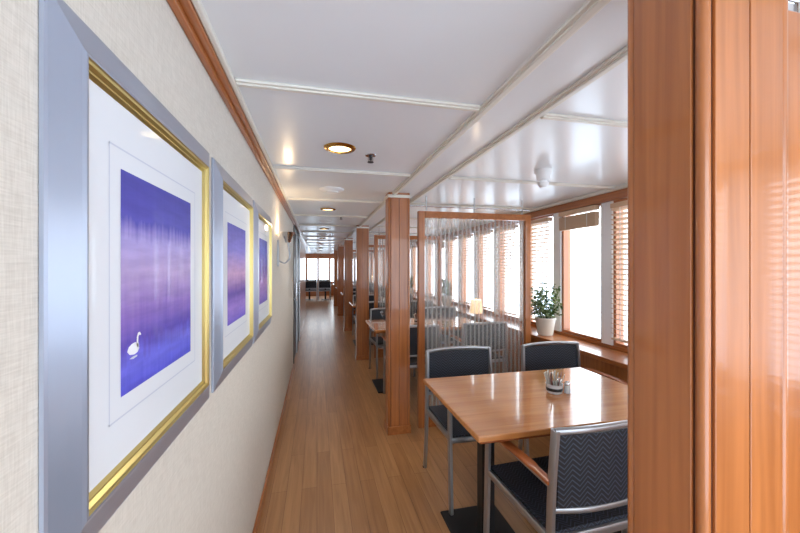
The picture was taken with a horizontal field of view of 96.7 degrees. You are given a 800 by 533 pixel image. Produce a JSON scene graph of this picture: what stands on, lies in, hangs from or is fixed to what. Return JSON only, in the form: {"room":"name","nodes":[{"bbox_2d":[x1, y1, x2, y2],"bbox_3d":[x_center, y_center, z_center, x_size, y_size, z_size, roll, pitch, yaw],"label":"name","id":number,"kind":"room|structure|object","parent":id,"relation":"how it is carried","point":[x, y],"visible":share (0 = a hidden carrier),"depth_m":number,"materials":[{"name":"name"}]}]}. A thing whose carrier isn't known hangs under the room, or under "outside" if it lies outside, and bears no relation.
{"room":"ship interior","nodes":[
{"label":"ship interior","id":0,"kind":"room"},
{"bbox_2d":[0,0,292,532],"bbox_3d":[-1.028,0.405,2.687,0.120,2.090,8.900,0,0,-13],"label":"wall","id":1,"kind":"structure","parent":0,"point":[211,477],"depth_m":0.75,"materials":[{"name":"paint"}]},
{"bbox_2d":[39,0,209,532],"bbox_3d":[-0.506,0.028,0.766,0.021,0.754,0.682,0,0,-13],"label":"framed picture","id":2,"kind":"object","parent":1,"relation":"attached to","point":[124,187],"visible":1,"depth_m":0.56,"materials":[{"name":"paper"}]},
{"bbox_2d":[211,157,253,392],"bbox_3d":[-0.673,0.028,1.481,0.021,0.754,0.700,0,0,-13],"label":"framed picture","id":3,"kind":"object","parent":1,"relation":"attached to","point":[232,209],"visible":1,"depth_m":1.34,"materials":[{"name":"silver metal"}]},
{"bbox_2d":[253,200,271,343],"bbox_3d":[-0.842,0.028,2.206,0.021,0.754,0.700,0,0,-13],"label":"framed picture","id":4,"kind":"object","parent":1,"relation":"attached to","point":[262,223],"visible":0.98,"depth_m":2.12,"materials":[{"name":"silver metal"}]},
{"bbox_2d":[252,314,305,532],"bbox_3d":[-1.384,1.420,4.503,0.012,0.060,12.600,0,0,-13],"label":"baseboard","id":5,"kind":"structure","parent":1,"relation":"attached to","point":[256,524],"depth_m":2.55,"materials":[{"name":"brown wood"}]},
{"bbox_2d":[277,232,294,266],"bbox_3d":[-0.981,-0.147,3.067,0.145,0.295,0.120,0,0,-13],"label":"wall sconce","id":6,"kind":"object","parent":1,"relation":"attached to","point":[287,236],"visible":1,"depth_m":3.04,"materials":[{"name":"silver metal"}]},
{"bbox_2d":[293,227,296,363],"bbox_3d":[-1.642,0.440,5.583,0.080,2.020,0.900,0,0,-13],"label":"door","id":7,"kind":"structure","parent":1,"relation":"in","point":[294,229],"depth_m":5.55,"materials":[{"name":"black metal"}]},
{"bbox_2d":[297,233,299,350],"bbox_3d":[-1.865,0.440,6.537,0.080,2.020,0.900,0,0,-13],"label":"door","id":8,"kind":"structure","parent":1,"relation":"in","point":[298,236],"depth_m":6.75,"materials":[{"name":"black metal"}]},
{"bbox_2d":[298,234,305,333],"bbox_3d":[-3.507,0.405,8.577,2.270,2.090,3.700,0,0,-13],"label":"wall","id":9,"kind":"structure","parent":0,"point":[302,245],"depth_m":8.31,"materials":[{"name":"white paint"}]},
{"bbox_2d":[167,0,307,245],"bbox_3d":[-1.361,-0.618,4.509,0.060,0.045,12.600,0,0,-13],"label":"trim","id":10,"kind":"structure","parent":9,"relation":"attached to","point":[191,15],"depth_m":1.15,"materials":[{"name":"brown wood"}]},
{"bbox_2d":[306,253,355,295],"bbox_3d":[-4.247,0.405,17.534,5.100,2.090,0.120,0,0,-13],"label":"wall","id":11,"kind":"structure","parent":0,"point":[308,255],"depth_m":17.59,"materials":[{"name":"brown wood"}]},
{"bbox_2d":[257,296,549,532],"bbox_3d":[-1.965,1.480,8.023,5.220,0.060,19.720,0,0,-13],"label":"floor","id":12,"kind":"structure","parent":0,"point":[336,468],"depth_m":2.69,"materials":[{"name":"brown wood"}]},
{"bbox_2d":[306,281,316,291],"bbox_3d":[-3.764,1.022,15.026,0.575,0.862,0.591,0,0,-11],"label":"dining chair","id":13,"kind":"object","parent":12,"relation":"on","point":[309,284],"visible":0.66,"depth_m":14.76,"materials":[{"name":"silver metal"}]},
{"bbox_2d":[306,279,317,297],"bbox_3d":[-3.992,1.022,16.003,0.575,0.862,0.591,0,0,-15],"label":"dining chair","id":14,"kind":"object","parent":12,"relation":"on","point":[308,279],"visible":0.3,"depth_m":16.25,"materials":[{"name":"silver metal"}]},
{"bbox_2d":[306,282,328,299],"bbox_3d":[-3.615,1.075,15.576,1.140,0.750,0.780,0,0,-13],"label":"dining table","id":15,"kind":"object","parent":12,"relation":"on","point":[317,282],"visible":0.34,"depth_m":15.47,"materials":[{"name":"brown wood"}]},
{"bbox_2d":[318,281,330,300],"bbox_3d":[-3.224,1.022,15.173,0.575,0.862,0.591,0,0,-14],"label":"dining chair","id":16,"kind":"object","parent":12,"relation":"on","point":[322,284],"visible":1,"depth_m":14.91,"materials":[{"name":"silver metal"}]},
{"bbox_2d":[319,279,329,297],"bbox_3d":[-3.443,1.022,16.111,0.575,0.862,0.591,0,0,-13],"label":"dining chair","id":17,"kind":"object","parent":12,"relation":"on","point":[319,279],"visible":0.34,"depth_m":16.37,"materials":[{"name":"silver metal"}]},
{"bbox_2d":[333,249,337,305],"bbox_3d":[-2.327,0.405,13.027,0.210,2.090,0.170,0,0,-13],"label":"wood column","id":18,"kind":"structure","parent":12,"relation":"on","point":[335,250],"depth_m":12.95,"materials":[{"name":"brown wood"}]},
{"bbox_2d":[337,245,343,315],"bbox_3d":[-1.750,0.405,10.553,0.210,2.090,0.170,0,0,-13],"label":"wood column","id":19,"kind":"structure","parent":12,"relation":"on","point":[340,247],"depth_m":10.48,"materials":[{"name":"brown wood"}]},
{"bbox_2d":[343,238,352,330],"bbox_3d":[-1.173,0.405,8.080,0.210,2.090,0.170,0,0,-13],"label":"wood column","id":20,"kind":"structure","parent":12,"relation":"on","point":[348,243],"depth_m":8.01,"materials":[{"name":"brown wood"}]},
{"bbox_2d":[343,287,355,317],"bbox_3d":[-1.262,1.022,9.760,0.575,0.862,0.591,0,0,-15],"label":"dining chair","id":21,"kind":"object","parent":12,"relation":"on","point":[354,288],"visible":0.09,"depth_m":9.93,"materials":[{"name":"silver metal"}]},
{"bbox_2d":[341,292,380,323],"bbox_3d":[-0.953,1.075,9.317,1.140,0.750,0.780,0,0,-13],"label":"dining table","id":22,"kind":"object","parent":12,"relation":"on","point":[379,293],"visible":0.2,"depth_m":9.22,"materials":[{"name":"brown wood"}]},
{"bbox_2d":[349,301,373,345],"bbox_3d":[-0.376,1.075,6.844,1.140,0.750,0.780,0,0,-13],"label":"dining table","id":23,"kind":"object","parent":12,"relation":"on","point":[353,304],"visible":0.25,"depth_m":6.64,"materials":[{"name":"brown wood"}]},
{"bbox_2d":[355,225,369,359],"bbox_3d":[-0.595,0.405,5.606,0.210,2.090,0.170,0,0,-13],"label":"wood column","id":24,"kind":"structure","parent":12,"relation":"on","point":[362,233],"depth_m":5.54,"materials":[{"name":"brown wood"}]},
{"bbox_2d":[353,253,371,282],"bbox_3d":[-1.643,0.405,13.197,1.230,2.090,0.050,0,0,-13],"label":"screen","id":25,"kind":"object","parent":12,"relation":"on","point":[370,254],"visible":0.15,"depth_m":13.30,"materials":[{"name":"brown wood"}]},
{"bbox_2d":[352,294,381,336],"bbox_3d":[-0.684,1.022,7.287,0.575,0.862,0.591,0,0,-15],"label":"dining chair","id":26,"kind":"object","parent":12,"relation":"on","point":[371,297],"visible":0.18,"depth_m":7.44,"materials":[{"name":"silver metal"}]},
{"bbox_2d":[353,248,384,314],"bbox_3d":[-1.066,0.405,10.723,1.230,2.090,0.050,0,0,-13],"label":"screen","id":27,"kind":"object","parent":12,"relation":"on","point":[383,251],"visible":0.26,"depth_m":10.83,"materials":[{"name":"brown wood"}]},
{"bbox_2d":[353,239,385,329],"bbox_3d":[-0.488,0.405,8.250,1.230,2.090,0.050,0,0,-13],"label":"screen","id":28,"kind":"object","parent":12,"relation":"on","point":[380,245],"visible":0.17,"depth_m":8.23,"materials":[{"name":"brown wood"}]},
{"bbox_2d":[369,285,382,300],"bbox_3d":[-0.857,1.022,11.413,0.575,0.862,0.591,0,0,-14],"label":"dining chair","id":29,"kind":"object","parent":12,"relation":"on","point":[370,286],"visible":0.08,"depth_m":11.11,"materials":[{"name":"silver metal"}]},
{"bbox_2d":[369,301,385,327],"bbox_3d":[-0.456,1.022,6.310,0.575,0.862,0.591,0,0,-11],"label":"dining chair","id":30,"kind":"object","parent":12,"relation":"on","point":[381,304],"visible":0.06,"depth_m":6.04,"materials":[{"name":"silver metal"}]},
{"bbox_2d":[371,287,385,296],"bbox_3d":[-0.507,1.022,9.916,0.575,0.862,0.591,0,0,-13],"label":"dining chair","id":31,"kind":"object","parent":12,"relation":"on","point":[380,289],"visible":0.09,"depth_m":10.18,"materials":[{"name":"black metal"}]},
{"bbox_2d":[378,291,385,299],"bbox_3d":[-0.289,1.022,8.978,0.575,0.862,0.591,0,0,-14],"label":"dining chair","id":32,"kind":"object","parent":12,"relation":"on","point":[383,293],"visible":0.06,"depth_m":8.67,"materials":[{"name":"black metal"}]},
{"bbox_2d":[369,307,415,378],"bbox_3d":[-0.116,1.022,4.852,0.575,0.862,0.591,0,0,-15],"label":"dining chair","id":33,"kind":"object","parent":12,"relation":"on","point":[375,313],"visible":0.28,"depth_m":5.00,"materials":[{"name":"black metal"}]},
{"bbox_2d":[384,192,410,435],"bbox_3d":[-0.022,0.405,3.152,0.210,2.090,0.170,0,0,-13],"label":"wood column","id":34,"kind":"structure","parent":12,"relation":"on","point":[397,421],"depth_m":3.08,"materials":[{"name":"brown wood"}]},
{"bbox_2d":[369,228,441,357],"bbox_3d":[0.089,0.405,5.777,1.230,2.090,0.050,0,0,-13],"label":"screen","id":35,"kind":"object","parent":12,"relation":"on","point":[376,237],"visible":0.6,"depth_m":5.67,"materials":[{"name":"brown wood"}]},
{"bbox_2d":[381,324,440,404],"bbox_3d":[0.112,1.022,3.876,0.575,0.862,0.591,0,0,-11],"label":"dining chair","id":36,"kind":"object","parent":12,"relation":"on","point":[432,331],"visible":0.37,"depth_m":3.64,"materials":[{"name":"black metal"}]},
{"bbox_2d":[410,300,433,317],"bbox_3d":[0.289,1.022,6.505,0.575,0.862,0.591,0,0,-14],"label":"dining chair","id":37,"kind":"object","parent":12,"relation":"on","point":[413,304],"visible":0.12,"depth_m":6.21,"materials":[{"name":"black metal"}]},
{"bbox_2d":[366,317,482,392],"bbox_3d":[0.295,1.075,4.433,1.350,0.750,0.780,0,0,-13],"label":"dining table","id":38,"kind":"object","parent":12,"relation":"on","point":[450,323],"visible":0.44,"depth_m":4.40,"materials":[{"name":"brown wood"}]},
{"bbox_2d":[469,299,482,324],"bbox_3d":[0.918,0.550,4.291,0.164,0.300,0.164,0,0,-13],"label":"table lamp","id":39,"kind":"object","parent":38,"relation":"on","point":[475,304],"visible":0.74,"depth_m":4.23,"materials":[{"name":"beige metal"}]},
{"bbox_2d":[425,306,462,343],"bbox_3d":[0.638,1.022,5.008,0.575,0.862,0.591,0,0,-13],"label":"dining chair","id":40,"kind":"object","parent":12,"relation":"on","point":[450,311],"visible":0.21,"depth_m":5.26,"materials":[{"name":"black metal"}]},
{"bbox_2d":[410,196,530,427],"bbox_3d":[0.662,0.405,3.322,1.230,2.090,0.050,0,0,-13],"label":"screen","id":41,"kind":"object","parent":12,"relation":"on","point":[421,215],"visible":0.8,"depth_m":3.22,"materials":[{"name":"brown wood"}]},
{"bbox_2d":[443,321,506,372],"bbox_3d":[0.857,1.022,4.070,0.575,0.862,0.591,0,0,-14],"label":"dining chair","id":42,"kind":"object","parent":12,"relation":"on","point":[493,334],"visible":0.58,"depth_m":3.81,"materials":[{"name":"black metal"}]},
{"bbox_2d":[423,346,528,515],"bbox_3d":[0.486,1.022,2.359,0.575,0.862,0.591,0,0,-13],"label":"dining chair","id":43,"kind":"object","parent":12,"relation":"on","point":[473,360],"visible":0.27,"depth_m":2.55,"materials":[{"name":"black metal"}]},
{"bbox_2d":[369,280,627,381],"bbox_3d":[0.322,1.050,8.496,0.310,0.800,19.600,0,0,-13],"label":"window ledge","id":44,"kind":"object","parent":12,"relation":"on","point":[612,360],"visible":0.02,"depth_m":3.51,"materials":[{"name":"brown wood"}]},
{"bbox_2d":[410,275,413,293],"bbox_3d":[0.217,0.439,8.687,0.244,0.481,0.482,0,0,-13],"label":"potted plant","id":45,"kind":"object","parent":44,"relation":"on","point":[411,284],"visible":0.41,"depth_m":8.62,"materials":[{"name":"green plant"}]},
{"bbox_2d":[436,276,452,305],"bbox_3d":[0.798,0.417,6.209,0.254,0.524,0.514,0,0,-13],"label":"potted plant","id":46,"kind":"object","parent":44,"relation":"on","point":[447,296],"visible":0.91,"depth_m":6.15,"materials":[{"name":"green plant"}]},
{"bbox_2d":[521,282,562,335],"bbox_3d":[1.414,0.417,3.545,0.266,0.525,0.526,0,0,-13],"label":"potted plant","id":47,"kind":"object","parent":44,"relation":"on","point":[545,323],"visible":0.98,"depth_m":3.48,"materials":[{"name":"green plant"}]},
{"bbox_2d":[423,367,627,532],"bbox_3d":[0.788,1.075,1.971,1.140,0.750,0.780,0,0,-13],"label":"dining table","id":48,"kind":"object","parent":12,"relation":"on","point":[497,407],"visible":0.69,"depth_m":1.87,"materials":[{"name":"brown wood"}]},
{"bbox_2d":[544,370,564,394],"bbox_3d":[0.858,0.641,1.977,0.107,0.119,0.094,0,0,30],"label":"holder","id":49,"kind":"object","parent":48,"relation":"on","point":[554,387],"visible":1,"depth_m":1.96,"materials":[{"name":"silver metal"}]},
{"bbox_2d":[564,381,569,393],"bbox_3d":[0.927,0.668,1.972,0.034,0.064,0.034,0,0,-13],"label":"salt shaker","id":50,"kind":"object","parent":48,"relation":"on","point":[566,383],"visible":1,"depth_m":1.96,"materials":[{"name":"silver metal"}]},
{"bbox_2d":[483,420,627,532],"bbox_3d":[0.736,1.022,1.618,0.575,0.862,0.591,0,0,-16],"label":"dining chair","id":51,"kind":"object","parent":12,"relation":"on","point":[581,486],"visible":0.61,"depth_m":1.34,"materials":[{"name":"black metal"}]},
{"bbox_2d":[518,341,627,449],"bbox_3d":[1.228,1.022,2.527,0.575,0.862,0.591,0,0,-13],"label":"dining chair","id":52,"kind":"object","parent":12,"relation":"on","point":[564,354],"visible":0.26,"depth_m":2.79,"materials":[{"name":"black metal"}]},
{"bbox_2d":[628,0,787,532],"bbox_3d":[0.560,0.405,0.659,0.210,2.090,0.170,0,0,-13],"label":"wood column","id":53,"kind":"structure","parent":12,"relation":"on","point":[708,79],"depth_m":0.59,"materials":[{"name":"brown wood"}]},
{"bbox_2d":[788,0,799,532],"bbox_3d":[1.244,0.405,0.830,1.230,2.090,0.050,0,0,-13],"label":"screen","id":54,"kind":"object","parent":12,"relation":"on","point":[793,16],"visible":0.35,"depth_m":0.69,"materials":[{"name":"brown wood"}]},
{"bbox_2d":[201,0,793,253],"bbox_3d":[-1.965,-0.670,8.023,5.220,0.060,19.720,0,0,-13],"label":"ceiling","id":55,"kind":"structure","parent":0,"point":[459,51],"depth_m":1.33,"materials":[{"name":"white paint"}]},
{"bbox_2d":[319,220,332,222],"bbox_3d":[-1.043,-0.625,4.994,0.200,0.030,0.200,0,0,-13],"label":"ceiling vent","id":56,"kind":"object","parent":55,"relation":"attached to","point":[323,221],"depth_m":4.93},
{"bbox_2d":[321,208,335,210],"bbox_3d":[-0.802,-0.633,3.962,0.172,0.011,0.172,0,0,-13],"label":"recessed light","id":57,"kind":"object","parent":55,"relation":"in","point":[323,209],"visible":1,"depth_m":3.97,"materials":[{"name":"gold metal"}]},
{"bbox_2d":[320,187,343,193],"bbox_3d":[-0.565,-0.625,2.949,0.200,0.030,0.200,0,0,-13],"label":"ceiling vent","id":58,"kind":"object","parent":55,"relation":"attached to","point":[330,190],"depth_m":2.90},
{"bbox_2d":[324,142,355,153],"bbox_3d":[-0.324,-0.633,1.917,0.172,0.011,0.172,0,0,-13],"label":"recessed light","id":59,"kind":"object","parent":55,"relation":"in","point":[336,147],"visible":1,"depth_m":1.90,"materials":[{"name":"gold metal"}]},
{"bbox_2d":[365,153,375,162],"bbox_3d":[-0.169,-0.619,2.045,0.066,0.042,0.066,0,0,-13],"label":"sprinkler","id":60,"kind":"object","parent":55,"relation":"attached to","point":[369,155],"visible":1,"depth_m":2.04,"materials":[{"name":"silver metal"}]},
{"bbox_2d":[425,220,431,227],"bbox_3d":[0.376,-0.583,4.811,0.110,0.115,0.110,0,0,-13],"label":"smoke detector","id":61,"kind":"object","parent":55,"relation":"attached to","point":[427,222],"visible":0.89,"depth_m":4.78,"materials":[{"name":"white paint"}]},
{"bbox_2d":[235,0,627,253],"bbox_3d":[-0.827,-0.625,8.227,2.670,0.030,19.600,0,0,-13],"label":"trim","id":62,"kind":"structure","parent":55,"relation":"attached to","point":[589,9],"depth_m":1.46,"materials":[{"name":"white"}]},
{"bbox_2d":[534,168,551,187],"bbox_3d":[0.949,-0.583,2.357,0.110,0.115,0.110,0,0,-13],"label":"ceiling spotlight","id":63,"kind":"object","parent":55,"relation":"attached to","point":[542,174],"visible":1,"depth_m":2.33,"materials":[{"name":"white paint"}]},
{"bbox_2d":[369,201,626,344],"bbox_3d":[0.514,0.405,8.541,0.155,2.090,19.600,0,0,-13],"label":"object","id":64,"kind":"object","parent":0,"point":[607,332],"depth_m":3.59,"materials":[{"name":"white paint"}]},
{"bbox_2d":[379,252,380,282],"bbox_3d":[-0.740,0.050,13.816,0.080,1.200,0.525,0,0,-13],"label":"window","id":65,"kind":"structure","parent":64,"relation":"in","point":[380,252],"depth_m":14.05,"materials":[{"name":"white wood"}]},
{"bbox_2d":[380,253,382,282],"bbox_3d":[-0.666,0.042,13.181,0.060,1.103,0.465,0,0,-13],"label":"blind","id":66,"kind":"object","parent":65,"relation":"attached to","point":[381,257],"visible":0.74,"depth_m":13.17,"materials":[{"name":"beige wood"}]},
{"bbox_2d":[412,245,416,292],"bbox_3d":[0.415,0.050,8.869,0.080,1.200,0.525,0,0,-13],"label":"window","id":67,"kind":"structure","parent":64,"relation":"in","point":[414,278],"depth_m":9.10,"materials":[{"name":"brown wood"}]},
{"bbox_2d":[410,245,416,290],"bbox_3d":[0.344,0.042,8.853,0.060,1.103,0.465,0,0,-13],"label":"blind","id":68,"kind":"object","parent":67,"relation":"attached to","point":[415,246],"visible":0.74,"depth_m":8.80,"materials":[{"name":"beige wood"}]},
{"bbox_2d":[427,241,433,296],"bbox_3d":[0.703,0.050,7.632,0.080,1.200,0.525,0,0,-13],"label":"window","id":69,"kind":"structure","parent":64,"relation":"in","point":[428,275],"depth_m":7.86,"materials":[{"name":"brown wood"}]},
{"bbox_2d":[425,242,433,294],"bbox_3d":[0.633,0.042,7.616,0.060,1.103,0.465,0,0,-13],"label":"blind","id":70,"kind":"object","parent":69,"relation":"attached to","point":[429,243],"visible":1,"depth_m":7.59,"materials":[{"name":"beige wood"}]},
{"bbox_2d":[437,238,444,297],"bbox_3d":[0.848,0.050,7.014,0.080,1.200,0.525,0,0,-13],"label":"window","id":71,"kind":"structure","parent":64,"relation":"in","point":[444,238],"depth_m":7.24,"materials":[{"name":"brown wood"}]},
{"bbox_2d":[434,239,444,248],"bbox_3d":[0.778,-0.440,6.997,0.060,0.180,0.465,0,0,-13],"label":"blind","id":72,"kind":"object","parent":71,"relation":"attached to","point":[443,240],"visible":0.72,"depth_m":6.90,"materials":[{"name":"beige wood"}]},
{"bbox_2d":[448,235,457,303],"bbox_3d":[0.992,0.050,6.396,0.080,1.200,0.525,0,0,-13],"label":"window","id":73,"kind":"structure","parent":64,"relation":"in","point":[449,269],"depth_m":6.62,"materials":[{"name":"brown wood"}]},
{"bbox_2d":[445,237,457,300],"bbox_3d":[0.922,0.042,6.379,0.060,1.103,0.465,0,0,-13],"label":"blind","id":74,"kind":"object","parent":73,"relation":"attached to","point":[453,238],"visible":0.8,"depth_m":6.32,"materials":[{"name":"beige wood"}]},
{"bbox_2d":[461,232,473,306],"bbox_3d":[1.136,0.050,5.777,0.080,1.200,0.525,0,0,-13],"label":"window","id":75,"kind":"structure","parent":64,"relation":"in","point":[462,267],"depth_m":6.01,"materials":[{"name":"brown wood"}]},
{"bbox_2d":[459,234,473,303],"bbox_3d":[1.066,0.042,5.761,0.060,1.103,0.465,0,0,-13],"label":"blind","id":76,"kind":"object","parent":75,"relation":"attached to","point":[467,236],"visible":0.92,"depth_m":5.73,"materials":[{"name":"beige wood"}]},
{"bbox_2d":[478,228,493,312],"bbox_3d":[1.281,0.050,5.159,0.080,1.200,0.525,0,0,-13],"label":"window","id":77,"kind":"structure","parent":64,"relation":"in","point":[480,278],"depth_m":5.38,"materials":[{"name":"brown wood"}]},
{"bbox_2d":[475,230,492,308],"bbox_3d":[1.211,0.042,5.142,0.060,1.103,0.465,0,0,-13],"label":"blind","id":78,"kind":"object","parent":77,"relation":"attached to","point":[486,232],"visible":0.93,"depth_m":5.07,"materials":[{"name":"beige wood"}]},
{"bbox_2d":[372,188,627,253],"bbox_3d":[0.444,-0.575,8.524,0.060,0.070,19.600,0,0,-13],"label":"trim","id":79,"kind":"structure","parent":64,"relation":"attached to","point":[623,193],"depth_m":3.54,"materials":[{"name":"brown wood"}]},
{"bbox_2d":[499,222,518,319],"bbox_3d":[1.425,0.050,4.540,0.080,1.200,0.525,0,0,-13],"label":"window","id":80,"kind":"structure","parent":64,"relation":"in","point":[502,291],"depth_m":4.77,"materials":[{"name":"brown wood"}]},
{"bbox_2d":[496,224,518,315],"bbox_3d":[1.355,0.042,4.524,0.060,1.103,0.465,0,0,-13],"label":"blind","id":81,"kind":"object","parent":80,"relation":"attached to","point":[510,228],"visible":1,"depth_m":4.47,"materials":[{"name":"beige wood"}]},
{"bbox_2d":[531,214,552,324],"bbox_3d":[1.569,0.050,3.922,0.080,1.200,0.525,0,0,-13],"label":"window","id":82,"kind":"structure","parent":64,"relation":"in","point":[532,321],"depth_m":4.16,"materials":[{"name":"brown wood"}]},
{"bbox_2d":[522,217,551,320],"bbox_3d":[1.499,0.042,3.906,0.060,1.103,0.465,0,0,-13],"label":"blind","id":83,"kind":"object","parent":82,"relation":"attached to","point":[543,221],"visible":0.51,"depth_m":3.80,"materials":[{"name":"beige wood"}]},
{"bbox_2d":[562,204,600,341],"bbox_3d":[1.714,0.050,3.304,0.080,1.200,0.525,0,0,-13],"label":"window","id":84,"kind":"structure","parent":64,"relation":"in","point":[565,234],"depth_m":3.53,"materials":[{"name":"brown wood"}]},
{"bbox_2d":[559,205,599,230],"bbox_3d":[1.644,-0.440,3.287,0.060,0.180,0.465,0,0,-13],"label":"blind","id":85,"kind":"object","parent":84,"relation":"attached to","point":[589,217],"visible":1,"depth_m":3.23,"materials":[{"name":"beige wood"}]},
{"bbox_2d":[614,198,627,348],"bbox_3d":[1.858,0.050,2.685,0.080,1.200,0.525,0,0,-13],"label":"window","id":86,"kind":"structure","parent":64,"relation":"in","point":[616,343],"depth_m":2.91,"materials":[{"name":"brown wood"}]},
{"bbox_2d":[610,200,627,342],"bbox_3d":[1.788,0.042,2.669,0.060,1.103,0.465,0,0,-13],"label":"blind","id":87,"kind":"object","parent":86,"relation":"attached to","point":[623,205],"visible":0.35,"depth_m":2.81,"materials":[{"name":"beige wood"}]}
]}

